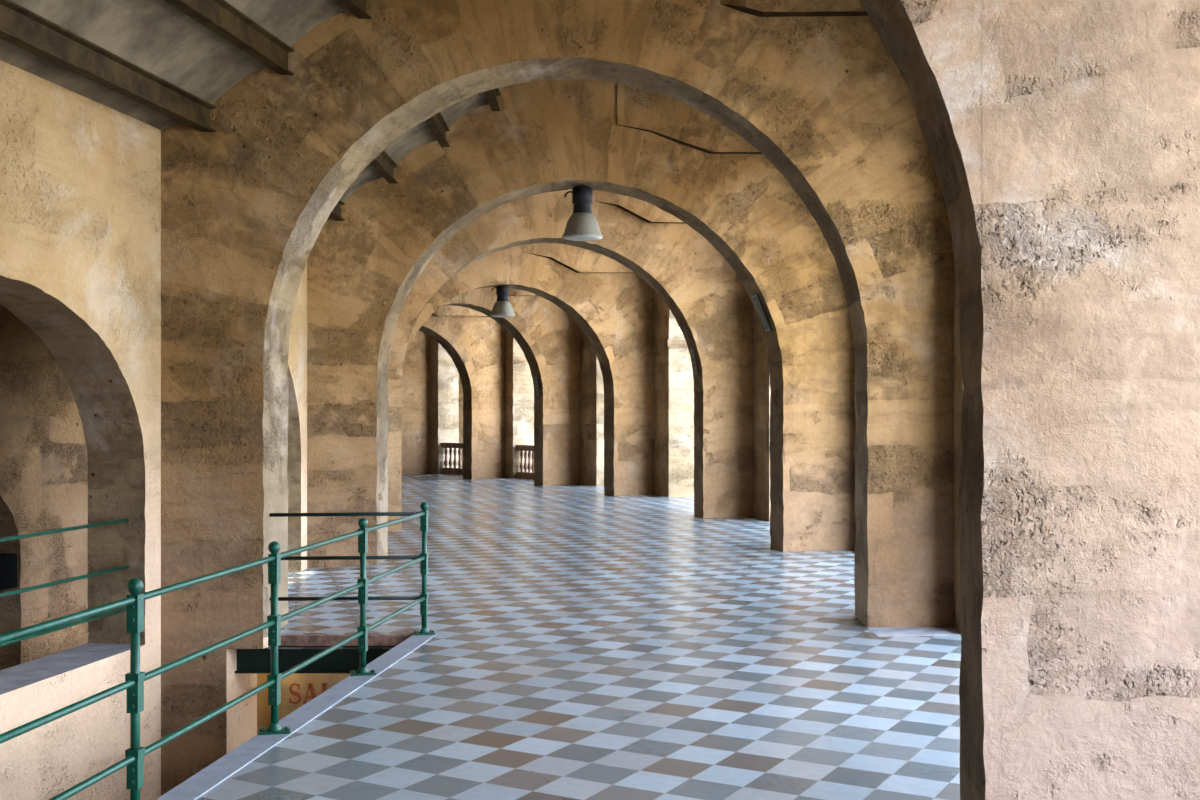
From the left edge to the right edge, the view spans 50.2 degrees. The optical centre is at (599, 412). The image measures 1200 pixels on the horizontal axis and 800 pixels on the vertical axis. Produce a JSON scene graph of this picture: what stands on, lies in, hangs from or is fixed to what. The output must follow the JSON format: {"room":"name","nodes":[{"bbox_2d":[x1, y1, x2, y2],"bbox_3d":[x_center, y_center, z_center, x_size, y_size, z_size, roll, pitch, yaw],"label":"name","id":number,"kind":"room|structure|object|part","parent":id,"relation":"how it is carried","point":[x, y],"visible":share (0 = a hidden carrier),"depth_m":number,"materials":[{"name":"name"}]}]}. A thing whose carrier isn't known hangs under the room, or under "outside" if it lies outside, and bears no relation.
{"room":"arched arena corridor","nodes":[
{"label":"arched arena corridor","id":0,"kind":"room"},
{"bbox_2d":[0,304,87,669],"bbox_3d":[-5.347,1.450,8.253,0.350,7.200,9.101,0,0,9],"label":"wall","id":1,"kind":"structure","parent":0,"point":[44,480],"depth_m":10.87,"materials":[{"name":"stone"}]},
{"bbox_2d":[0,553,16,590],"bbox_3d":[-5.123,1.302,9.648,0.300,0.275,1.965,0,0,9],"label":"panel","id":2,"kind":"object","parent":1,"relation":"attached to","point":[8,562],"visible":1,"depth_m":10.48,"materials":[{"name":"black"}]},
{"bbox_2d":[0,60,160,799],"bbox_3d":[-4.041,1.415,7.468,0.472,7.270,5.027,0,0,9],"label":"wall","id":3,"kind":"structure","parent":0,"point":[80,176],"depth_m":9.16,"materials":[{"name":"beige paint"}]},
{"bbox_2d":[0,518,128,646],"bbox_3d":[-3.866,1.145,7.934,0.026,0.696,3.564,0,0,9],"label":"bars","id":4,"kind":"object","parent":3,"relation":"attached to","point":[28,535],"visible":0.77,"depth_m":8.83,"materials":[{"name":"green paint"}]},
{"bbox_2d":[161,636,269,795],"bbox_3d":[-2.994,3.400,10.256,0.812,3.300,0.692,0,0,0],"label":"wall pier","id":5,"kind":"object","parent":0,"point":[193,689],"visible":0.69,"depth_m":9.93,"materials":[{"name":"stone"}]},
{"bbox_2d":[235,646,394,672],"bbox_3d":[-2.163,1.946,10.160,1.453,0.222,0.100,0,0,0],"label":"steel beam","id":6,"kind":"structure","parent":5,"relation":"attached to","point":[248,660],"depth_m":10.15,"materials":[{"name":"metal"}]},
{"bbox_2d":[0,0,505,201],"bbox_3d":[-0.336,-4.978,10.674,7.809,5.595,11.450,0,0,0],"label":"ceiling","id":7,"kind":"structure","parent":0,"point":[155,36],"depth_m":9.08,"materials":[{"name":"grey paint"}]},
{"bbox_2d":[0,0,215,131],"bbox_3d":[-3.441,-2.280,7.452,0.100,0.200,5.050,0,0,9],"label":"ceiling beam","id":8,"kind":"structure","parent":7,"relation":"attached to","point":[21,27],"depth_m":8.35,"materials":[{"name":"paint"}]},
{"bbox_2d":[165,0,293,74],"bbox_3d":[-2.842,-2.735,7.489,0.100,0.200,5.086,0,0,9],"label":"ceiling beam","id":9,"kind":"structure","parent":7,"relation":"attached to","point":[218,16],"depth_m":9.12,"materials":[{"name":"paint"}]},
{"bbox_2d":[329,200,344,220],"bbox_3d":[-2.972,-2.280,12.564,0.100,0.200,3.922,0,0,1],"label":"ceiling beam","id":10,"kind":"structure","parent":7,"relation":"attached to","point":[335,214],"depth_m":14.34,"materials":[{"name":"paint"}]},
{"bbox_2d":[338,0,371,18],"bbox_3d":[-2.244,-3.190,7.525,0.100,0.200,5.123,0,0,9],"label":"ceiling beam","id":11,"kind":"structure","parent":7,"relation":"attached to","point":[357,7],"depth_m":9.85,"materials":[{"name":"paint"}]},
{"bbox_2d":[370,150,397,182],"bbox_3d":[-2.386,-2.735,12.677,0.100,0.200,4.038,0,0,0],"label":"ceiling beam","id":12,"kind":"structure","parent":7,"relation":"attached to","point":[383,163],"depth_m":14.11,"materials":[{"name":"paint"}]},
{"bbox_2d":[425,112,449,146],"bbox_3d":[-1.800,-3.190,12.789,0.110,0.200,4.155,0,0,0],"label":"ceiling beam","id":13,"kind":"structure","parent":7,"relation":"attached to","point":[436,123],"depth_m":14.24,"materials":[{"name":"paint"}]},
{"bbox_2d":[485,88,499,110],"bbox_3d":[-1.213,-3.645,12.901,0.100,0.200,4.271,0,0,0],"label":"ceiling beam","id":14,"kind":"structure","parent":7,"relation":"attached to","point":[492,94],"depth_m":14.62,"materials":[{"name":"paint"}]},
{"bbox_2d":[257,673,270,733],"bbox_3d":[-0.900,3.470,11.350,5.400,3.160,0.200,0,0,0],"label":"wall","id":15,"kind":"structure","parent":0,"point":[263,709],"depth_m":11.25,"materials":[{"name":"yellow paint"}]},
{"bbox_2d":[278,673,349,720],"bbox_3d":[-1.530,2.530,11.217,2.620,1.050,0.046,0,0,0],"label":"exit sign","id":16,"kind":"object","parent":15,"relation":"attached to","point":[297,689],"visible":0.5,"depth_m":11.20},
{"bbox_2d":[287,263,306,570],"bbox_3d":[-3.569,-0.235,12.499,0.470,3.970,3.851,0,0,1],"label":"wall","id":17,"kind":"structure","parent":0,"point":[297,357],"depth_m":14.15,"materials":[{"name":"beige paint"}]},
{"bbox_2d":[430,337,458,473],"bbox_3d":[-3.623,-3.050,36.422,2.687,9.600,0.800,0,0,41],"label":"wall","id":18,"kind":"structure","parent":0,"point":[444,380],"depth_m":36.97,"materials":[{"name":"stone"}]},
{"bbox_2d":[430,360,454,365],"bbox_3d":[-4.492,-1.440,37.150,0.360,0.160,0.840,0,0,41],"label":"trim","id":19,"kind":"structure","parent":18,"relation":"attached to","point":[432,362],"depth_m":36.89,"materials":[{"name":"stone"}]},
{"bbox_2d":[458,376,462,461],"bbox_3d":[-3.500,0.400,44.100,11.000,9.300,0.200,0,0,0],"label":"wall","id":20,"kind":"structure","parent":0,"point":[460,401],"depth_m":44.00,"materials":[{"name":"stone"}]},
{"bbox_2d":[505,329,533,477],"bbox_3d":[-1.335,-3.050,33.659,0.800,9.600,3.146,0,0,-36],"label":"wall","id":21,"kind":"structure","parent":0,"point":[519,387],"depth_m":34.52,"materials":[{"name":"stone"}]},
{"bbox_2d":[506,356,527,362],"bbox_3d":[-2.096,-1.440,34.679,0.840,0.160,0.360,0,0,-36],"label":"trim","id":22,"kind":"structure","parent":21,"relation":"attached to","point":[509,359],"depth_m":34.42,"materials":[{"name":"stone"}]},
{"bbox_2d":[196,466,960,799],"bbox_3d":[-3.500,1.810,21.500,25.000,0.120,49.000,0,0,0],"label":"floor","id":23,"kind":"structure","parent":0,"point":[589,644],"depth_m":8.73,"materials":[{"name":"tile"}]},
{"bbox_2d":[156,633,437,799],"bbox_3d":[-2.198,1.807,3.570,0.169,0.126,13.265,0,0,7],"label":"trim","id":24,"kind":"structure","parent":23,"relation":"attached to","point":[218,770],"depth_m":6.92,"materials":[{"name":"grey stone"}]},
{"bbox_2d":[0,502,435,799],"bbox_3d":[-1.953,1.225,6.213,1.319,1.050,7.910,0,0,0],"label":"railing","id":25,"kind":"object","parent":24,"relation":"on","point":[134,680],"visible":1,"depth_m":6.75,"materials":[{"name":"metal"}]},
{"bbox_3d":[-1.974,1.260,5.435,0.058,0.980,0.062,0,0,7],"label":"post","id":26,"kind":"part","parent":25,"relation":"part of","materials":[{"name":"green metal"}]},
{"bbox_3d":[-1.974,0.748,5.435,0.068,0.095,0.067,0,0,0],"label":"knob","id":27,"kind":"part","parent":25,"relation":"part of","materials":[{"name":"green paint"}]},
{"bbox_3d":[-1.876,1.139,6.213,1.008,0.031,7.779,0,0,0],"label":"rail","id":28,"kind":"part","parent":25,"relation":"part of","materials":[{"name":"green metal"}]},
{"bbox_3d":[-1.876,0.790,6.213,1.008,0.031,7.779,0,0,0],"label":"rail","id":29,"kind":"part","parent":25,"relation":"part of","materials":[{"name":"metal"}]},
{"bbox_3d":[-1.876,1.460,6.213,0.031,0.031,7.836,0,0,7],"label":"rail","id":30,"kind":"part","parent":25,"relation":"part of","materials":[{"name":"green metal"}]},
{"bbox_3d":[-1.778,1.260,6.990,0.058,0.980,0.062,0,0,7],"label":"post","id":31,"kind":"part","parent":25,"relation":"part of","materials":[{"name":"green metal"}]},
{"bbox_3d":[-1.778,0.748,6.990,0.068,0.095,0.067,0,0,0],"label":"knob","id":32,"kind":"part","parent":25,"relation":"part of","materials":[{"name":"green paint"}]},
{"bbox_3d":[-1.778,1.716,6.990,0.170,0.053,0.100,0,0,-13],"label":"plate","id":33,"kind":"part","parent":25,"relation":"part of","materials":[{"name":"green paint"}]},
{"bbox_3d":[-2.000,0.801,10.115,1.226,0.042,0.030,0,0,1],"label":"rail","id":34,"kind":"part","parent":25,"relation":"part of","materials":[{"name":"metal"}]},
{"bbox_3d":[-2.000,1.466,10.115,1.226,0.042,0.030,0,0,1],"label":"rail","id":35,"kind":"part","parent":25,"relation":"part of","materials":[{"name":"metal"}]},
{"bbox_3d":[-2.000,1.145,10.115,1.226,0.042,0.030,0,0,1],"label":"rail","id":36,"kind":"part","parent":25,"relation":"part of","materials":[{"name":"metal"}]},
{"bbox_3d":[-1.583,1.260,8.545,0.058,0.980,0.062,0,0,7],"label":"post","id":37,"kind":"part","parent":25,"relation":"part of","materials":[{"name":"green metal"}]},
{"bbox_3d":[-1.583,0.748,8.545,0.068,0.095,0.067,0,0,0],"label":"knob","id":38,"kind":"part","parent":25,"relation":"part of","materials":[{"name":"green paint"}]},
{"bbox_3d":[-1.583,1.716,8.545,0.170,0.053,0.100,0,0,-13],"label":"plate","id":39,"kind":"part","parent":25,"relation":"part of","materials":[{"name":"green paint"}]},
{"bbox_3d":[-1.387,0.748,10.100,0.068,0.095,0.067,0,0,0],"label":"knob","id":40,"kind":"part","parent":25,"relation":"part of","materials":[{"name":"green paint"}]},
{"bbox_3d":[-1.387,1.260,10.100,0.058,0.980,0.062,0,0,7],"label":"post","id":41,"kind":"part","parent":25,"relation":"part of","materials":[{"name":"green metal"}]},
{"bbox_3d":[-1.387,1.716,10.100,0.170,0.053,0.100,0,0,-13],"label":"plate","id":42,"kind":"part","parent":25,"relation":"part of","materials":[{"name":"green paint"}]},
{"bbox_2d":[266,634,412,645],"bbox_3d":[-2.183,1.794,10.114,1.493,0.081,0.049,0,0,0],"label":"trim","id":43,"kind":"structure","parent":23,"relation":"attached to","point":[286,639],"depth_m":10.09,"materials":[{"name":"stone"}]},
{"bbox_2d":[401,330,429,474],"bbox_3d":[-7.240,-3.080,34.406,0.891,9.661,7.017,0,0,35],"label":"stone arch","id":44,"kind":"object","parent":23,"relation":"on","point":[415,457],"visible":0.06,"depth_m":36.65,"materials":[{"name":"beige stone"}]},
{"bbox_2d":[441,443,462,474],"bbox_3d":[-3.745,1.302,36.289,2.017,0.895,0.260,0,0,41],"label":"stone balustrade","id":45,"kind":"object","parent":23,"relation":"on","point":[458,471],"visible":0.44,"depth_m":36.60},
{"bbox_3d":[-3.745,0.927,36.289,2.017,0.145,0.260,0,0,41],"label":"rail","id":46,"kind":"part","parent":45,"relation":"part of","materials":[{"name":"brown stone"}]},
{"bbox_2d":[419,305,504,479],"bbox_3d":[-4.766,-3.090,32.182,0.702,9.680,7.162,0,0,37],"label":"stone arch","id":47,"kind":"object","parent":23,"relation":"on","point":[474,341],"visible":0.26,"depth_m":33.93,"materials":[{"name":"beige stone"}]},
{"bbox_3d":[-3.452,-3.558,33.442,0.133,2.185,3.019,0,0,37],"label":"raised plaster panel","id":48,"kind":"part","parent":47,"relation":"part of","materials":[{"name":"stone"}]},
{"bbox_2d":[441,287,579,485],"bbox_3d":[-2.968,-3.046,29.374,0.723,9.592,7.084,0,0,45],"label":"stone arch","id":49,"kind":"object","parent":23,"relation":"on","point":[548,338],"visible":0.3,"depth_m":30.90,"materials":[{"name":"beige stone"}]},
{"bbox_3d":[-1.302,-3.696,30.652,0.130,1.909,2.418,0,0,44],"label":"raised plaster panel","id":50,"kind":"part","parent":49,"relation":"part of","materials":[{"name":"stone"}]},
{"bbox_2d":[534,376,539,395],"bbox_3d":[-1.520,-0.653,30.935,0.078,0.496,0.298,0,0,-23],"label":"plate","id":51,"kind":"object","parent":49,"relation":"attached to","point":[536,379],"visible":1,"depth_m":30.91,"materials":[{"name":"paint"}]},
{"bbox_2d":[516,445,533,478],"bbox_3d":[-1.457,1.302,33.521,0.260,0.895,2.386,0,0,-36],"label":"stone balustrade","id":52,"kind":"object","parent":23,"relation":"on","point":[522,474],"visible":0.28,"depth_m":34.09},
{"bbox_3d":[-1.457,0.927,33.521,0.260,0.145,2.386,0,0,-36],"label":"rail","id":53,"kind":"part","parent":52,"relation":"part of","materials":[{"name":"brown stone"}]},
{"bbox_2d":[404,243,653,495],"bbox_3d":[-1.691,-3.038,25.834,7.029,9.576,0.745,0,0,-35],"label":"stone arch","id":54,"kind":"object","parent":23,"relation":"on","point":[612,305],"visible":0.37,"depth_m":26.99,"materials":[{"name":"beige stone"}]},
{"bbox_2d":[490,285,514,316],"bbox_3d":[-1.957,-2.266,25.694,0.500,0.682,0.500,0,0,0],"label":"hanging lamp","id":55,"kind":"object","parent":54,"relation":"hanging from","point":[502,307],"visible":0.95,"depth_m":25.57,"materials":[{"name":"grey metal"}]},
{"bbox_3d":[-1.957,-2.098,25.694,0.500,0.302,0.500,0,0,0],"label":"lamp shade","id":56,"kind":"part","parent":55,"relation":"part of","materials":[{"name":"grey metal"}]},
{"bbox_3d":[-0.162,-3.769,26.566,3.333,1.761,0.148,0,0,-36],"label":"raised plaster panel","id":57,"kind":"part","parent":54,"relation":"part of","materials":[{"name":"paint"}]},
{"bbox_2d":[161,0,953,638],"bbox_3d":[-0.232,-2.823,10.460,6.410,9.146,0.785,0,0,-5],"label":"stone arch","id":58,"kind":"object","parent":23,"relation":"on","point":[813,86],"visible":0.92,"depth_m":10.23,"materials":[{"name":"beige stone"}]},
{"bbox_3d":[1.929,-3.674,10.331,1.923,0.953,0.131,0,0,-6],"label":"raised plaster panel","id":59,"kind":"part","parent":58,"relation":"part of","materials":[{"name":"stone"}]},
{"bbox_2d":[387,189,752,531],"bbox_3d":[-0.537,-3.059,20.453,7.135,9.618,0.775,0,0,-26],"label":"stone arch","id":60,"kind":"object","parent":23,"relation":"on","point":[712,308],"visible":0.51,"depth_m":21.14,"materials":[{"name":"beige stone"}]},
{"bbox_3d":[1.269,-3.871,21.003,2.984,1.558,0.142,0,0,-26],"label":"raised plaster panel","id":61,"kind":"part","parent":60,"relation":"part of","materials":[{"name":"paint"}]},
{"bbox_2d":[690,347,698,376],"bbox_3d":[1.596,-0.859,21.593,0.115,0.491,0.302,0,0,-9],"label":"plate","id":62,"kind":"object","parent":60,"relation":"attached to","point":[693,356],"visible":1,"depth_m":21.56,"materials":[{"name":"paint"}]},
{"bbox_2d":[307,79,855,567],"bbox_3d":[-0.037,-3.029,15.687,6.974,9.557,0.798,0,0,-16],"label":"stone arch","id":63,"kind":"object","parent":23,"relation":"on","point":[667,153],"visible":0.71,"depth_m":15.42,"materials":[{"name":"beige stone"}]},
{"bbox_2d":[562,185,602,240],"bbox_3d":[-0.215,-2.468,15.720,0.500,0.682,0.500,0,0,0],"label":"hanging lamp","id":64,"kind":"object","parent":63,"relation":"hanging from","point":[582,225],"visible":1,"depth_m":15.60,"materials":[{"name":"grey metal"}]},
{"bbox_3d":[-0.215,-2.300,15.720,0.500,0.302,0.500,0,0,0],"label":"lamp shade","id":65,"kind":"part","parent":64,"relation":"part of","materials":[{"name":"grey metal"}]},
{"bbox_3d":[1.751,-3.927,15.878,3.171,1.446,0.131,0,0,-16],"label":"raised plaster panel","id":66,"kind":"part","parent":63,"relation":"part of","materials":[{"name":"paint"}]},
{"bbox_2d":[752,294,770,331],"bbox_3d":[2.065,-1.279,16.375,0.204,0.466,0.300,0,0,-7],"label":"plate","id":67,"kind":"object","parent":63,"relation":"attached to","point":[765,323],"visible":1,"depth_m":16.35,"materials":[{"name":"paint"}]},
{"bbox_2d":[859,0,1199,799],"bbox_3d":[-0.363,-3.361,4.760,7.837,10.222,0.627,0,0,-2],"label":"stone arch","id":68,"kind":"object","parent":23,"relation":"on","point":[1062,137],"visible":1,"depth_m":4.51,"materials":[{"name":"beige stone"}]},
{"bbox_2d":[580,328,603,485],"bbox_3d":[0.601,-3.050,30.032,0.800,9.600,3.708,0,0,-23],"label":"wall","id":69,"kind":"structure","parent":0,"point":[591,378],"depth_m":30.96,"materials":[{"name":"stone"}]},
{"bbox_2d":[590,350,595,356],"bbox_3d":[0.221,-1.440,30.874,0.840,0.160,0.360,0,0,-23],"label":"trim","id":70,"kind":"structure","parent":69,"relation":"attached to","point":[592,352],"depth_m":30.75,"materials":[{"name":"stone"}]},
{"bbox_2d":[654,290,693,496],"bbox_3d":[2.220,-3.050,25.083,0.800,9.600,5.395,0,0,-14],"label":"wall","id":71,"kind":"structure","parent":0,"point":[673,372],"depth_m":26.69,"materials":[{"name":"stone"}]},
{"bbox_2d":[663,340,687,347],"bbox_3d":[1.767,-1.440,26.792,0.840,0.160,0.360,0,0,-14],"label":"trim","id":72,"kind":"structure","parent":71,"relation":"attached to","point":[666,343],"depth_m":26.58,"materials":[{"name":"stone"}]},
{"bbox_2d":[753,305,770,520],"bbox_3d":[3.299,-3.050,19.426,0.800,9.600,4.729,0,0,-7],"label":"wall","id":73,"kind":"structure","parent":0,"point":[761,376],"depth_m":21.23,"materials":[{"name":"stone"}]},
{"bbox_2d":[954,262,962,632],"bbox_3d":[3.008,-3.050,7.782,0.800,9.600,5.362,0,0,6],"label":"wall","id":74,"kind":"structure","parent":0,"point":[958,382],"depth_m":10.32,"materials":[{"name":"stone"}]},
{"bbox_2d":[868,626,960,636],"bbox_3d":[2.540,1.758,10.255,0.762,0.023,0.398,0,0,-6],"label":"trim","id":75,"kind":"structure","parent":74,"relation":"attached to","point":[936,630],"depth_m":10.23,"materials":[{"name":"white stone"}]}
]}

